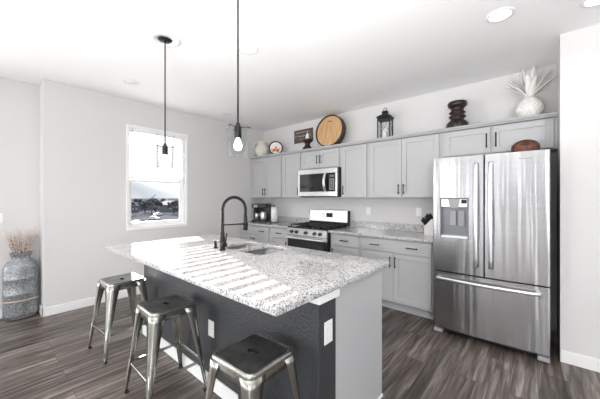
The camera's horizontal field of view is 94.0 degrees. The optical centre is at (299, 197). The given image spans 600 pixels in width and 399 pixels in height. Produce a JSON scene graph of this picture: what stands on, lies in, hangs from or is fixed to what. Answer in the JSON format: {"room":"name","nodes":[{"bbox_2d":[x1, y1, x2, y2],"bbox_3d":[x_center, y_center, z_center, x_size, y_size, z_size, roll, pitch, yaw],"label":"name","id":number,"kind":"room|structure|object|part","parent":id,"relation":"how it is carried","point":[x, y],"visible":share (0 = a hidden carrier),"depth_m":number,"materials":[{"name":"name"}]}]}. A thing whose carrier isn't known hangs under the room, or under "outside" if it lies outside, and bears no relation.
{"room":"kitchen","nodes":[
{"label":"kitchen","id":0,"kind":"room"},
{"bbox_2d":[0,77,263,309],"bbox_3d":[-3.465,0.001,2.983,0.455,2.743,7.789,0,0,41],"label":"wall","id":1,"kind":"structure","parent":0,"point":[63,146],"depth_m":3.51,"materials":[{"name":"white paint"}]},
{"bbox_2d":[0,213,2,222],"bbox_3d":[-3.409,0.232,3.160,0.008,0.116,0.072,0,0,41],"label":"light switch","id":2,"kind":"object","parent":1,"relation":"attached to","point":[1,214],"visible":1,"depth_m":3.18,"materials":[{"name":"white plastic"}]},
{"bbox_2d":[0,287,139,318],"bbox_3d":[-2.501,1.322,3.975,0.319,0.100,3.750,0,0,41],"label":"baseboard","id":3,"kind":"structure","parent":1,"relation":"attached to","point":[61,308],"depth_m":3.40,"materials":[{"name":"white paint"}]},
{"bbox_2d":[126,124,187,230],"bbox_3d":[-2.166,-0.281,4.247,0.162,1.476,0.886,0,0,41],"label":"window","id":4,"kind":"structure","parent":1,"relation":"in","point":[179,222],"depth_m":4.25,"materials":[{"name":"white plastic"}]},
{"bbox_2d":[129,127,184,180],"bbox_3d":[-2.136,-0.633,4.221,0.059,0.715,0.818,0,0,41],"label":"window blind","id":5,"kind":"object","parent":4,"relation":"attached to","point":[130,128],"visible":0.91,"depth_m":4.18,"materials":[{"name":"fabric"}]},
{"bbox_3d":[-2.136,-0.284,4.221,0.050,0.016,0.810,0,0,41],"label":"rail","id":6,"kind":"part","parent":5,"relation":"part of","materials":[{"name":"white plastic"}]},
{"bbox_2d":[253,141,269,155],"bbox_3d":[-0.741,-0.941,5.447,0.263,0.289,0.263,0,0,36],"label":"ceramic jug","id":7,"kind":"object","parent":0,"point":[261,148],"visible":0.84,"depth_m":5.36,"materials":[{"name":"beige ceramic"}]},
{"bbox_2d":[269,141,282,153],"bbox_3d":[-0.452,-0.930,5.232,0.266,0.266,0.105,0,0,-5],"label":"decorative plate","id":8,"kind":"object","parent":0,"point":[275,146],"visible":0.91,"depth_m":5.22,"materials":[{"name":"grey ceramic"}]},
{"bbox_2d":[0,0,599,130],"bbox_3d":[-0.590,-1.421,0.502,8.350,0.100,8.189,0,0,41],"label":"ceiling","id":9,"kind":"structure","parent":0,"point":[314,59],"depth_m":2.57,"materials":[{"name":"white paint"}]},
{"bbox_2d":[122,79,139,85],"bbox_3d":[-2.002,-1.367,3.313,0.184,0.006,0.184,0,0,41],"label":"recessed light","id":10,"kind":"object","parent":9,"relation":"in","point":[126,81],"visible":1,"depth_m":3.31,"materials":[{"name":"white paint"}]},
{"bbox_2d":[149,31,180,47],"bbox_3d":[-1.166,-1.364,2.417,0.250,0.014,0.250,0,0,41],"label":"ceiling medallion","id":11,"kind":"object","parent":9,"relation":"attached to","point":[153,35],"visible":0.98,"depth_m":2.39,"materials":[{"name":"white paint"}]},
{"bbox_2d":[157,36,173,163],"bbox_3d":[-1.171,-0.814,2.416,0.141,1.112,0.143,0,0,41],"label":"pendant lamp","id":12,"kind":"object","parent":9,"relation":"hanging from","point":[163,39],"visible":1,"depth_m":2.41,"materials":[{"name":"black metal"}]},
{"bbox_2d":[162,143,167,154],"bbox_3d":[-1.166,-0.424,2.417,0.044,0.100,0.044,0,0,41],"label":"socket","id":13,"kind":"object","parent":12,"relation":"attached to","point":[164,148],"depth_m":2.40,"materials":[{"name":"black metal"}]},
{"bbox_3d":[-1.166,-0.907,2.417,0.011,0.867,0.011,0,0,41],"label":"rod","id":14,"kind":"part","parent":12,"relation":"part of","materials":[{"name":"black metal"}]},
{"bbox_3d":[-1.166,-0.333,2.417,0.052,0.078,0.052,0,0,41],"label":"bulb","id":15,"kind":"part","parent":12,"relation":"part of","materials":[{"name":"beige"}]},
{"bbox_2d":[220,113,230,115],"bbox_3d":[-1.224,-1.367,4.597,0.184,0.006,0.184,0,0,41],"label":"recessed light","id":16,"kind":"object","parent":9,"relation":"in","point":[222,114],"visible":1,"depth_m":4.59,"materials":[{"name":"white plastic"}]},
{"bbox_2d":[229,0,249,150],"bbox_3d":[-0.393,-0.814,1.744,0.141,1.112,0.143,0,0,41],"label":"pendant lamp","id":17,"kind":"object","parent":9,"relation":"hanging from","point":[237,128],"visible":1,"depth_m":1.74,"materials":[{"name":"black"}]},
{"bbox_2d":[234,122,241,137],"bbox_3d":[-0.387,-0.424,1.745,0.044,0.100,0.044,0,0,41],"label":"socket","id":18,"kind":"object","parent":17,"relation":"attached to","point":[237,128],"depth_m":1.73,"materials":[{"name":"black metal"}]},
{"bbox_3d":[-0.387,-0.907,1.745,0.011,0.867,0.011,0,0,41],"label":"rod","id":19,"kind":"part","parent":17,"relation":"part of","materials":[{"name":"black metal"}]},
{"bbox_3d":[-0.387,-0.333,1.745,0.052,0.078,0.052,0,0,41],"label":"bulb","id":20,"kind":"part","parent":17,"relation":"part of","materials":[{"name":"beige"}]},
{"bbox_2d":[239,44,257,54],"bbox_3d":[-0.479,-1.367,2.578,0.184,0.006,0.184,0,0,41],"label":"recessed light","id":21,"kind":"object","parent":9,"relation":"in","point":[249,49],"visible":0.96,"depth_m":2.58,"materials":[{"name":"white"}]},
{"bbox_2d":[485,7,514,22],"bbox_3d":[1.500,-1.367,2.098,0.184,0.006,0.184,0,0,41],"label":"recessed light","id":22,"kind":"object","parent":9,"relation":"in","point":[501,14],"visible":1,"depth_m":2.09,"materials":[{"name":"white paint"}]},
{"bbox_2d":[580,0,599,7],"bbox_3d":[2.057,-1.367,1.924,0.184,0.006,0.184,0,0,41],"label":"recessed light","id":23,"kind":"object","parent":9,"relation":"in","point":[585,3],"visible":1,"depth_m":1.97,"materials":[{"name":"white"}]},
{"bbox_2d":[0,294,599,398],"bbox_3d":[-0.590,1.422,0.502,8.350,0.100,8.189,0,0,41],"label":"floor","id":24,"kind":"structure","parent":0,"point":[48,357],"depth_m":2.27,"materials":[{"name":"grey wood"}]},
{"bbox_2d":[1,251,39,321],"bbox_3d":[-3.197,0.999,3.206,0.215,0.744,0.319,0,0,41],"label":"milk can","id":25,"kind":"object","parent":24,"relation":"on","point":[20,275],"visible":0.99,"depth_m":3.14,"materials":[{"name":"metal"}]},
{"bbox_2d":[2,226,38,253],"bbox_3d":[-3.188,0.507,3.200,0.143,0.342,0.298,0,0,44],"label":"dried branches","id":26,"kind":"object","parent":25,"relation":"in","point":[15,247],"visible":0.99,"depth_m":3.18,"materials":[{"name":"beige"}]},
{"bbox_2d":[88,273,147,364],"bbox_3d":[-1.643,1.057,2.580,0.411,0.630,0.411,0,0,38],"label":"bar stool","id":27,"kind":"object","parent":24,"relation":"on","point":[111,285],"visible":0.87,"depth_m":2.52,"materials":[{"name":"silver metal"}]},
{"bbox_3d":[-1.861,1.061,2.553,0.136,0.598,0.130,0,0,-7],"label":"leg","id":28,"kind":"part","parent":27,"relation":"part of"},
{"bbox_3d":[-1.616,1.061,2.363,0.130,0.598,0.136,0,0,-7],"label":"leg","id":29,"kind":"part","parent":27,"relation":"part of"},
{"bbox_3d":[-1.643,0.749,2.580,0.260,0.003,0.260,0,0,38],"label":"seat","id":30,"kind":"part","parent":27,"relation":"part of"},
{"bbox_3d":[-1.671,1.061,2.798,0.130,0.598,0.136,0,0,-7],"label":"leg","id":31,"kind":"part","parent":27,"relation":"part of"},
{"bbox_3d":[-1.426,1.061,2.608,0.136,0.598,0.130,0,0,-7],"label":"leg","id":32,"kind":"part","parent":27,"relation":"part of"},
{"bbox_2d":[124,294,206,398],"bbox_3d":[-0.947,1.057,1.979,0.411,0.630,0.411,0,0,42],"label":"bar stool","id":33,"kind":"object","parent":24,"relation":"on","point":[155,312],"visible":0.99,"depth_m":1.94,"materials":[{"name":"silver metal"}]},
{"bbox_3d":[-1.165,1.061,1.967,0.136,0.598,0.130,0,0,-3],"label":"leg","id":34,"kind":"part","parent":33,"relation":"part of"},
{"bbox_3d":[-0.934,1.061,1.761,0.130,0.598,0.136,0,0,-3],"label":"leg","id":35,"kind":"part","parent":33,"relation":"part of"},
{"bbox_3d":[-0.947,0.749,1.979,0.260,0.003,0.260,0,0,42],"label":"seat","id":36,"kind":"part","parent":33,"relation":"part of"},
{"bbox_3d":[-0.959,1.061,2.198,0.130,0.598,0.136,0,0,-3],"label":"leg","id":37,"kind":"part","parent":33,"relation":"part of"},
{"bbox_3d":[-0.728,1.061,1.992,0.136,0.598,0.130,0,0,-3],"label":"leg","id":38,"kind":"part","parent":33,"relation":"part of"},
{"bbox_2d":[205,332,299,398],"bbox_3d":[-0.228,1.057,1.361,0.411,0.630,0.411,0,0,39],"label":"bar stool","id":39,"kind":"object","parent":24,"relation":"on","point":[250,361],"visible":1,"depth_m":1.30,"materials":[{"name":"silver metal"}]},
{"bbox_3d":[-0.446,1.061,1.337,0.136,0.598,0.130,0,0,-6],"label":"leg","id":40,"kind":"part","parent":39,"relation":"part of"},
{"bbox_3d":[-0.205,1.061,1.143,0.130,0.598,0.136,0,0,-6],"label":"leg","id":41,"kind":"part","parent":39,"relation":"part of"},
{"bbox_3d":[-0.228,0.749,1.361,0.260,0.003,0.260,0,0,39],"label":"seat","id":42,"kind":"part","parent":39,"relation":"part of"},
{"bbox_3d":[-0.011,1.061,1.385,0.136,0.598,0.130,0,0,-6],"label":"leg","id":43,"kind":"part","parent":39,"relation":"part of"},
{"bbox_2d":[240,225,269,242],"bbox_3d":[-0.649,0.931,5.263,0.824,0.879,0.646,0,0,41],"label":"base cabinet","id":44,"kind":"object","parent":24,"relation":"on","point":[254,232],"visible":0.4,"depth_m":5.00,"materials":[{"name":"grey paint"}]},
{"bbox_3d":[-0.979,0.963,5.183,0.385,0.582,0.019,0,0,41],"label":"door","id":45,"kind":"part","parent":44,"relation":"part of","materials":[{"name":"grey paint"}]},
{"bbox_3d":[-0.829,0.584,5.054,0.780,0.147,0.019,0,0,41],"label":"drawer","id":46,"kind":"part","parent":44,"relation":"part of","materials":[{"name":"grey paint"}]},
{"bbox_3d":[-0.682,0.963,4.927,0.391,0.582,0.019,0,0,41],"label":"door","id":47,"kind":"part","parent":44,"relation":"part of","materials":[{"name":"grey paint"}]},
{"bbox_2d":[238,216,309,227],"bbox_3d":[-0.473,0.424,5.113,1.289,0.132,0.647,0,0,41],"label":"countertop","id":48,"kind":"structure","parent":44,"relation":"on","point":[283,221],"depth_m":5.08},
{"bbox_2d":[252,203,270,221],"bbox_3d":[-0.744,0.285,5.386,0.300,0.345,0.278,0,0,19],"label":"coffee maker","id":49,"kind":"object","parent":48,"relation":"on","point":[262,211],"visible":0.95,"depth_m":5.32,"materials":[{"name":"black plastic"}]},
{"bbox_2d":[270,205,277,222],"bbox_3d":[-0.476,0.296,5.166,0.150,0.322,0.150,0,0,41],"label":"paper towel holder","id":50,"kind":"object","parent":48,"relation":"on","point":[273,209],"visible":1,"depth_m":5.11,"materials":[{"name":"paper"}]},
{"bbox_2d":[143,245,382,398],"bbox_3d":[-0.487,0.927,2.396,2.232,0.888,0.803,0,0,41],"label":"kitchen island","id":51,"kind":"object","parent":24,"relation":"on","point":[349,366],"visible":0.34,"depth_m":1.70,"materials":[{"name":"grey paint"}]},
{"bbox_3d":[-0.747,1.321,2.101,2.207,0.099,0.014,0,0,41],"label":"baseboard","id":52,"kind":"part","parent":51,"relation":"part of","materials":[{"name":"white paint"}]},
{"bbox_2d":[208,319,213,337],"bbox_3d":[-0.640,0.942,2.013,0.072,0.116,0.008,0,0,41],"label":"wall outlet","id":53,"kind":"object","parent":51,"relation":"attached to","point":[210,323],"visible":1,"depth_m":2.01,"materials":[{"name":"white plastic"}]},
{"bbox_2d":[106,234,388,315],"bbox_3d":[-0.591,0.466,2.298,2.273,0.032,1.123,0,0,41],"label":"island countertop","id":54,"kind":"structure","parent":51,"relation":"on","point":[277,283],"depth_m":1.80,"materials":[{"name":"stone"}]},
{"bbox_2d":[219,196,247,250],"bbox_3d":[-0.556,0.215,2.436,0.267,0.469,0.137,0,0,-37],"label":"kitchen faucet","id":55,"kind":"object","parent":54,"relation":"on","point":[223,239],"visible":1,"depth_m":2.41,"materials":[{"name":"black metal"}]},
{"bbox_3d":[-0.566,0.235,2.480,0.228,0.024,0.048,0,0,-37],"label":"holder arm","id":56,"kind":"part","parent":55,"relation":"part of","materials":[{"name":"black metal"}]},
{"bbox_2d":[227,245,282,254],"bbox_3d":[-0.420,0.569,2.536,0.641,0.170,0.391,0,0,41],"label":"sink","id":57,"kind":"object","parent":54,"relation":"in","point":[260,251],"visible":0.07,"depth_m":2.65,"materials":[{"name":"silver metal"}]},
{"bbox_3d":[-0.554,0.569,2.651,0.289,0.170,0.391,0,0,41],"label":"bowl","id":58,"kind":"part","parent":57,"relation":"part of","materials":[{"name":"silver metal"}]},
{"bbox_3d":[-0.306,0.569,2.437,0.339,0.170,0.391,0,0,41],"label":"bowl","id":59,"kind":"part","parent":57,"relation":"part of","materials":[{"name":"silver metal"}]},
{"bbox_2d":[324,319,332,345],"bbox_3d":[0.147,0.692,1.442,0.008,0.116,0.072,0,0,41],"label":"wall outlet","id":60,"kind":"object","parent":51,"relation":"attached to","point":[328,326],"visible":1,"depth_m":1.43,"materials":[{"name":"white plastic"}]},
{"bbox_3d":[0.375,0.927,1.727,0.014,0.887,0.580,0,0,41],"label":"panel","id":61,"kind":"part","parent":51,"relation":"part of","materials":[{"name":"grey paint"}]},
{"bbox_2d":[270,227,287,249],"bbox_3d":[-0.161,0.931,4.841,0.463,0.879,0.646,0,0,41],"label":"base cabinet","id":62,"kind":"object","parent":24,"relation":"on","point":[277,235],"visible":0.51,"depth_m":4.63,"materials":[{"name":"grey paint"}]},
{"bbox_3d":[-0.340,0.584,4.632,0.417,0.147,0.019,0,0,41],"label":"drawer","id":63,"kind":"part","parent":62,"relation":"part of","materials":[{"name":"grey paint"}]},
{"bbox_3d":[-0.340,0.963,4.632,0.417,0.582,0.019,0,0,41],"label":"door","id":64,"kind":"part","parent":62,"relation":"part of","materials":[{"name":"grey paint"}]},
{"bbox_2d":[286,209,349,251],"bbox_3d":[0.274,0.785,4.390,0.764,1.170,0.704,0,0,41],"label":"gas range","id":65,"kind":"object","parent":24,"relation":"on","point":[314,234],"visible":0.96,"depth_m":4.30,"materials":[{"name":"silver metal"}]},
{"bbox_3d":[0.067,0.610,4.150,0.707,0.029,0.070,0,0,41],"label":"handle","id":66,"kind":"part","parent":65,"relation":"part of","materials":[{"name":"silver metal"}]},
{"bbox_3d":[0.097,0.519,4.185,0.762,0.105,0.034,0,0,41],"label":"control panel","id":67,"kind":"part","parent":65,"relation":"part of","materials":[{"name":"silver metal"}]},
{"bbox_3d":[0.098,0.857,4.187,0.758,0.560,0.030,0,0,41],"label":"oven door","id":68,"kind":"part","parent":65,"relation":"part of","materials":[{"name":"black glass"}]},
{"bbox_2d":[288,225,346,230],"bbox_3d":[0.267,0.457,4.383,0.764,0.020,0.535,0,0,41],"label":"cooktop","id":69,"kind":"object","parent":65,"relation":"in","point":[293,227],"depth_m":4.20,"materials":[{"name":"black metal"}]},
{"bbox_2d":[331,233,360,256],"bbox_3d":[0.791,0.931,4.020,0.483,0.879,0.646,0,0,41],"label":"base cabinet","id":70,"kind":"object","parent":24,"relation":"on","point":[346,244],"visible":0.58,"depth_m":3.79,"materials":[{"name":"grey paint"}]},
{"bbox_3d":[0.612,0.584,3.810,0.428,0.147,0.019,0,0,41],"label":"drawer","id":71,"kind":"part","parent":70,"relation":"part of","materials":[{"name":"grey paint"}]},
{"bbox_3d":[0.612,0.963,3.810,0.428,0.582,0.019,0,0,41],"label":"door","id":72,"kind":"part","parent":70,"relation":"part of","materials":[{"name":"grey paint"}]},
{"bbox_2d":[361,236,433,318],"bbox_3d":[1.313,0.931,3.570,0.891,0.879,0.646,0,0,41],"label":"base cabinet","id":73,"kind":"object","parent":24,"relation":"on","point":[407,282],"visible":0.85,"depth_m":3.28,"materials":[{"name":"grey paint"}]},
{"bbox_3d":[0.968,0.963,3.503,0.412,0.582,0.019,0,0,41],"label":"door","id":74,"kind":"part","parent":73,"relation":"part of","materials":[{"name":"grey paint"}]},
{"bbox_2d":[328,220,432,242],"bbox_3d":[1.132,0.424,3.727,1.380,0.132,0.647,0,0,41],"label":"countertop","id":75,"kind":"structure","parent":73,"relation":"on","point":[411,232],"depth_m":3.80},
{"bbox_2d":[421,213,432,235],"bbox_3d":[1.601,0.324,3.458,0.110,0.268,0.194,0,0,-41],"label":"knife block","id":76,"kind":"object","parent":75,"relation":"on","point":[427,221],"visible":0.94,"depth_m":3.43,"materials":[{"name":"wood"}]},
{"bbox_3d":[1.132,0.584,3.361,0.846,0.147,0.019,0,0,41],"label":"drawer","id":77,"kind":"part","parent":73,"relation":"part of","materials":[{"name":"grey paint"}]},
{"bbox_3d":[1.290,0.963,3.225,0.430,0.582,0.019,0,0,41],"label":"door","id":78,"kind":"part","parent":73,"relation":"part of","materials":[{"name":"grey paint"}]},
{"bbox_2d":[433,149,549,362],"bbox_3d":[1.916,0.483,2.822,0.896,1.767,0.824,0,0,41],"label":"refrigerator","id":79,"kind":"object","parent":24,"relation":"on","point":[491,212],"visible":1,"depth_m":2.50,"materials":[{"name":"grey metal"}]},
{"bbox_3d":[1.510,0.056,2.736,0.105,0.088,0.034,0,0,41],"label":"spout","id":80,"kind":"part","parent":79,"relation":"part of","materials":[{"name":"grey"}]},
{"bbox_3d":[1.511,0.051,2.739,0.236,0.087,0.028,0,0,41],"label":"control panel","id":81,"kind":"part","parent":79,"relation":"part of","materials":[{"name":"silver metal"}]},
{"bbox_3d":[1.546,0.166,2.741,0.440,1.123,0.080,0,0,41],"label":"door","id":82,"kind":"part","parent":79,"relation":"part of","materials":[{"name":"silver metal"}]},
{"bbox_3d":[1.623,0.160,2.581,0.034,0.965,0.070,0,0,41],"label":"handle","id":83,"kind":"part","parent":79,"relation":"part of","materials":[{"name":"silver metal"}]},
{"bbox_3d":[1.667,0.797,2.544,0.800,0.028,0.079,0,0,41],"label":"handle","id":84,"kind":"part","parent":79,"relation":"part of","materials":[{"name":"silver metal"}]},
{"bbox_3d":[1.708,0.160,2.507,0.034,0.965,0.070,0,0,41],"label":"handle","id":85,"kind":"part","parent":79,"relation":"part of","materials":[{"name":"silver metal"}]},
{"bbox_3d":[1.718,1.018,2.592,0.896,0.557,0.080,0,0,41],"label":"freezer drawer","id":86,"kind":"part","parent":79,"relation":"part of","materials":[{"name":"silver metal"}]},
{"bbox_3d":[1.888,0.166,2.446,0.448,1.123,0.080,0,0,41],"label":"door","id":87,"kind":"part","parent":79,"relation":"part of","materials":[{"name":"silver metal"}]},
{"bbox_2d":[511,139,539,151],"bbox_3d":[2.140,-0.469,2.655,0.218,0.168,0.087,0,0,41],"label":"wooden bowl","id":88,"kind":"object","parent":79,"relation":"on","point":[523,145],"visible":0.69,"depth_m":2.67,"materials":[{"name":"red wood"}]},
{"bbox_2d":[264,64,556,331],"bbox_3d":[0.914,0.001,4.447,4.664,2.743,0.150,0,0,41],"label":"wall","id":89,"kind":"structure","parent":0,"point":[489,100],"depth_m":3.76,"materials":[{"name":"white paint"}]},
{"bbox_2d":[251,155,281,197],"bbox_3d":[-0.550,-0.379,5.353,0.856,0.758,0.386,0,0,41],"label":"upper cabinet","id":90,"kind":"object","parent":89,"relation":"attached to","point":[266,173],"visible":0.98,"depth_m":5.21,"materials":[{"name":"grey paint"}]},
{"bbox_3d":[-0.805,-0.378,5.381,0.400,0.736,0.019,0,0,41],"label":"door","id":91,"kind":"part","parent":90,"relation":"part of","materials":[{"name":"grey paint"}]},
{"bbox_3d":[-0.492,-0.378,5.111,0.418,0.736,0.019,0,0,41],"label":"door","id":92,"kind":"part","parent":90,"relation":"part of","materials":[{"name":"grey paint"}]},
{"bbox_2d":[277,216,309,222],"bbox_3d":[-0.268,0.408,5.350,1.289,0.100,0.020,0,0,41],"label":"backsplash","id":93,"kind":"structure","parent":89,"relation":"attached to","point":[279,218],"depth_m":5.22,"materials":[{"name":"stone"}]},
{"bbox_2d":[282,153,312,197],"bbox_3d":[-0.057,-0.379,4.928,0.443,0.758,0.386,0,0,41],"label":"upper cabinet","id":94,"kind":"object","parent":89,"relation":"attached to","point":[291,163],"visible":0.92,"depth_m":4.83,"materials":[{"name":"grey paint"}]},
{"bbox_3d":[-0.145,-0.378,4.811,0.403,0.736,0.019,0,0,41],"label":"door","id":95,"kind":"part","parent":94,"relation":"part of","materials":[{"name":"grey paint"}]},
{"bbox_2d":[294,127,312,143],"bbox_3d":[0.061,-1.120,5.068,0.440,0.237,0.020,0,0,41],"label":"sign","id":96,"kind":"object","parent":89,"relation":"attached to","point":[299,135],"visible":0.81,"depth_m":5.08,"materials":[{"name":"brown paint"}]},
{"bbox_2d":[301,147,340,169],"bbox_3d":[0.406,-0.611,4.528,0.776,0.295,0.386,0,0,41],"label":"upper cabinet","id":97,"kind":"object","parent":89,"relation":"attached to","point":[325,158],"visible":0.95,"depth_m":4.38,"materials":[{"name":"grey paint"}]},
{"bbox_2d":[302,132,311,148],"bbox_3d":[0.122,-0.942,4.649,0.168,0.290,0.168,0,0,41],"label":"candle holder","id":98,"kind":"object","parent":97,"relation":"on","point":[307,141],"visible":0.88,"depth_m":4.60,"materials":[{"name":"brown wood"}]},
{"bbox_3d":[0.173,-0.610,4.537,0.357,0.273,0.019,0,0,41],"label":"door","id":99,"kind":"part","parent":97,"relation":"part of","materials":[{"name":"grey paint"}]},
{"bbox_2d":[298,167,340,196],"bbox_3d":[0.360,-0.230,4.474,0.762,0.436,0.455,0,0,41],"label":"microwave","id":100,"kind":"object","parent":97,"relation":"attached to","point":[324,182],"visible":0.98,"depth_m":4.30,"materials":[{"name":"silver metal"}]},
{"bbox_3d":[0.366,-0.234,4.214,0.038,0.288,0.070,0,0,41],"label":"handle","id":101,"kind":"part","parent":100,"relation":"part of","materials":[{"name":"silver metal"}]},
{"bbox_3d":[0.447,-0.610,4.300,0.361,0.273,0.019,0,0,41],"label":"door","id":102,"kind":"part","parent":97,"relation":"part of","materials":[{"name":"grey paint"}]},
{"bbox_2d":[316,114,345,145],"bbox_3d":[0.486,-1.061,4.481,0.520,0.528,0.163,0,0,41],"label":"lid","id":103,"kind":"object","parent":97,"relation":"on","point":[331,130],"visible":0.88,"depth_m":4.44,"materials":[{"name":"brown wood"}]},
{"bbox_2d":[376,108,393,137],"bbox_3d":[1.175,-1.020,3.860,0.196,0.446,0.196,0,0,33],"label":"lantern","id":104,"kind":"object","parent":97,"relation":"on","point":[384,117],"visible":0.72,"depth_m":3.82,"materials":[{"name":"black metal"}]},
{"bbox_3d":[1.175,-0.948,3.860,0.173,0.302,0.173,0,0,33],"label":"frame","id":105,"kind":"part","parent":104,"relation":"part of","materials":[{"name":"black metal"}]},
{"bbox_2d":[383,128,387,136],"bbox_3d":[1.175,-0.882,3.860,0.068,0.142,0.068,0,0,41],"label":"pillar candle","id":106,"kind":"object","parent":104,"relation":"in","point":[385,129],"visible":0.76,"depth_m":3.83,"materials":[{"name":"white wax"}]},
{"bbox_2d":[249,112,557,158],"bbox_3d":[0.810,-0.777,4.172,4.460,0.037,0.375,0,0,41],"label":"crown molding","id":107,"kind":"structure","parent":97,"relation":"on","point":[552,114],"depth_m":3.32,"materials":[{"name":"grey paint"}]},
{"bbox_2d":[446,100,468,127],"bbox_3d":[1.840,-0.957,3.273,0.236,0.321,0.227,0,0,26],"label":"wooden pedestal","id":108,"kind":"object","parent":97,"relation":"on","point":[457,113],"visible":0.91,"depth_m":3.21,"materials":[{"name":"brown wood"}]},
{"bbox_2d":[505,65,557,116],"bbox_3d":[2.344,-1.059,2.852,0.444,0.525,0.245,0,0,41],"label":"pineapple","id":109,"kind":"object","parent":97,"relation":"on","point":[531,105],"visible":0.83,"depth_m":2.80,"materials":[{"name":"white ceramic"}]},
{"bbox_2d":[341,143,368,197],"bbox_3d":[0.872,-0.379,4.125,0.452,0.758,0.386,0,0,41],"label":"upper cabinet","id":110,"kind":"object","parent":89,"relation":"attached to","point":[354,158],"visible":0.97,"depth_m":4.00,"materials":[{"name":"grey paint"}]},
{"bbox_2d":[366,207,370,214],"bbox_3d":[1.035,0.202,4.238,0.072,0.116,0.008,0,0,41],"label":"wall outlet","id":111,"kind":"object","parent":89,"relation":"attached to","point":[368,209],"visible":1,"depth_m":4.23,"materials":[{"name":"white plastic"}]},
{"bbox_2d":[351,220,424,231],"bbox_3d":[1.337,0.408,3.965,1.380,0.100,0.020,0,0,41],"label":"backsplash","id":112,"kind":"structure","parent":89,"relation":"attached to","point":[363,224],"depth_m":4.00,"materials":[{"name":"stone"}]},
{"bbox_2d":[369,133,441,197],"bbox_3d":[1.393,-0.379,3.676,0.921,0.758,0.386,0,0,41],"label":"upper cabinet","id":113,"kind":"object","parent":89,"relation":"attached to","point":[398,168],"visible":0.89,"depth_m":3.54,"materials":[{"name":"grey paint"}]},
{"bbox_3d":[1.131,-0.378,3.710,0.437,0.736,0.019,0,0,41],"label":"door","id":114,"kind":"part","parent":113,"relation":"part of","materials":[{"name":"grey paint"}]},
{"bbox_3d":[1.465,-0.378,3.422,0.437,0.736,0.019,0,0,41],"label":"door","id":115,"kind":"part","parent":113,"relation":"part of","materials":[{"name":"grey paint"}]},
{"bbox_2d":[416,208,421,215],"bbox_3d":[1.595,0.192,3.754,0.072,0.116,0.008,0,0,41],"label":"wall outlet","id":116,"kind":"object","parent":89,"relation":"attached to","point":[418,210],"visible":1,"depth_m":3.75,"materials":[{"name":"white plastic"}]},
{"bbox_2d":[442,117,557,157],"bbox_3d":[2.122,-0.611,3.047,1.000,0.295,0.386,0,0,41],"label":"upper cabinet","id":117,"kind":"object","parent":89,"relation":"attached to","point":[495,139],"visible":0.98,"depth_m":2.89,"materials":[{"name":"grey paint"}]},
{"bbox_3d":[1.842,-0.610,3.097,0.442,0.273,0.019,0,0,41],"label":"door","id":118,"kind":"part","parent":117,"relation":"part of","materials":[{"name":"grey paint"}]},
{"bbox_3d":[2.030,-0.603,2.897,0.012,0.150,0.038,0,0,41],"label":"handle","id":119,"kind":"part","parent":117,"relation":"part of","materials":[{"name":"black metal"}]},
{"bbox_3d":[2.205,-0.610,2.783,0.474,0.273,0.019,0,0,41],"label":"door","id":120,"kind":"part","parent":117,"relation":"part of","materials":[{"name":"grey paint"}]},
{"bbox_2d":[557,24,599,359],"bbox_3d":[3.623,0.001,1.659,3.081,2.743,0.832,0,0,41],"label":"wall","id":121,"kind":"structure","parent":0,"point":[578,59],"depth_m":2.27,"materials":[{"name":"white paint"}]},
{"bbox_2d":[560,349,599,372],"bbox_3d":[3.347,1.322,1.338,3.081,0.100,0.014,0,0,41],"label":"baseboard","id":122,"kind":"structure","parent":121,"relation":"attached to","point":[571,358],"depth_m":2.26,"materials":[{"name":"white paint"}]},
{"label":"outside","id":123,"kind":"structure","parent":0,"visible":0},
{"bbox_2d":[131,198,178,221],"bbox_3d":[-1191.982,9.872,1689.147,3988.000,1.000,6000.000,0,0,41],"label":"ground","id":124,"kind":"structure","parent":123,"point":[141,215],"depth_m":147.68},
{"bbox_2d":[131,201,139,211],"bbox_3d":[-113.632,5.832,182.518,13.000,7.080,10.000,0,0,18],"label":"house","id":125,"kind":"structure","parent":124,"relation":"on","point":[135,208],"depth_m":182.50,"materials":[{"name":"grey"}]},
{"bbox_2d":[133,198,141,206],"bbox_3d":[-120.143,4.908,207.744,7.620,8.927,6.787,0,0,41],"label":"bare tree","id":126,"kind":"object","parent":124,"relation":"on","point":[135,200],"visible":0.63,"depth_m":206.50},
{"bbox_2d":[140,199,150,211],"bbox_3d":[-99.197,4.978,179.490,6.448,8.788,6.321,0,0,41],"label":"bare tree","id":127,"kind":"object","parent":124,"relation":"on","point":[144,204],"visible":0.95,"depth_m":178.97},
{"bbox_2d":[139,201,158,209],"bbox_3d":[-118.159,5.832,220.315,14.000,7.080,10.000,0,0,-17],"label":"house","id":128,"kind":"structure","parent":124,"relation":"on","point":[153,203],"depth_m":216.56,"materials":[{"name":"grey"}]},
{"bbox_2d":[149,216,159,219],"bbox_3d":[-62.347,8.621,119.741,4.400,1.498,1.900,0,0,24],"label":"parked car","id":129,"kind":"object","parent":124,"relation":"on","point":[150,217],"visible":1,"depth_m":119.07,"materials":[{"name":"white paint"}]},
{"bbox_2d":[148,198,162,212],"bbox_3d":[-87.215,4.671,168.947,7.244,9.402,7.570,0,0,41],"label":"bare tree","id":130,"kind":"object","parent":124,"relation":"on","point":[156,201],"visible":0.96,"depth_m":167.59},
{"bbox_2d":[159,201,178,211],"bbox_3d":[-90.881,5.682,194.848,12.000,7.380,10.000,0,0,35],"label":"house","id":131,"kind":"structure","parent":124,"relation":"on","point":[163,207],"depth_m":190.98,"materials":[{"name":"grey"}]},
{"bbox_2d":[167,200,178,213],"bbox_3d":[-74.003,5.351,163.896,6.856,8.042,6.815,0,0,41],"label":"bare tree","id":132,"kind":"object","parent":124,"relation":"on","point":[176,201],"visible":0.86,"depth_m":163.23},
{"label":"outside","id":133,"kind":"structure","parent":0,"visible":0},
{"bbox_2d":[131,182,178,198],"bbox_3d":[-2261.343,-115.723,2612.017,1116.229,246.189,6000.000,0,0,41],"label":"hills","id":134,"kind":"structure","parent":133,"point":[139,190],"depth_m":2996.16,"materials":[{"name":"grey"}]}
]}

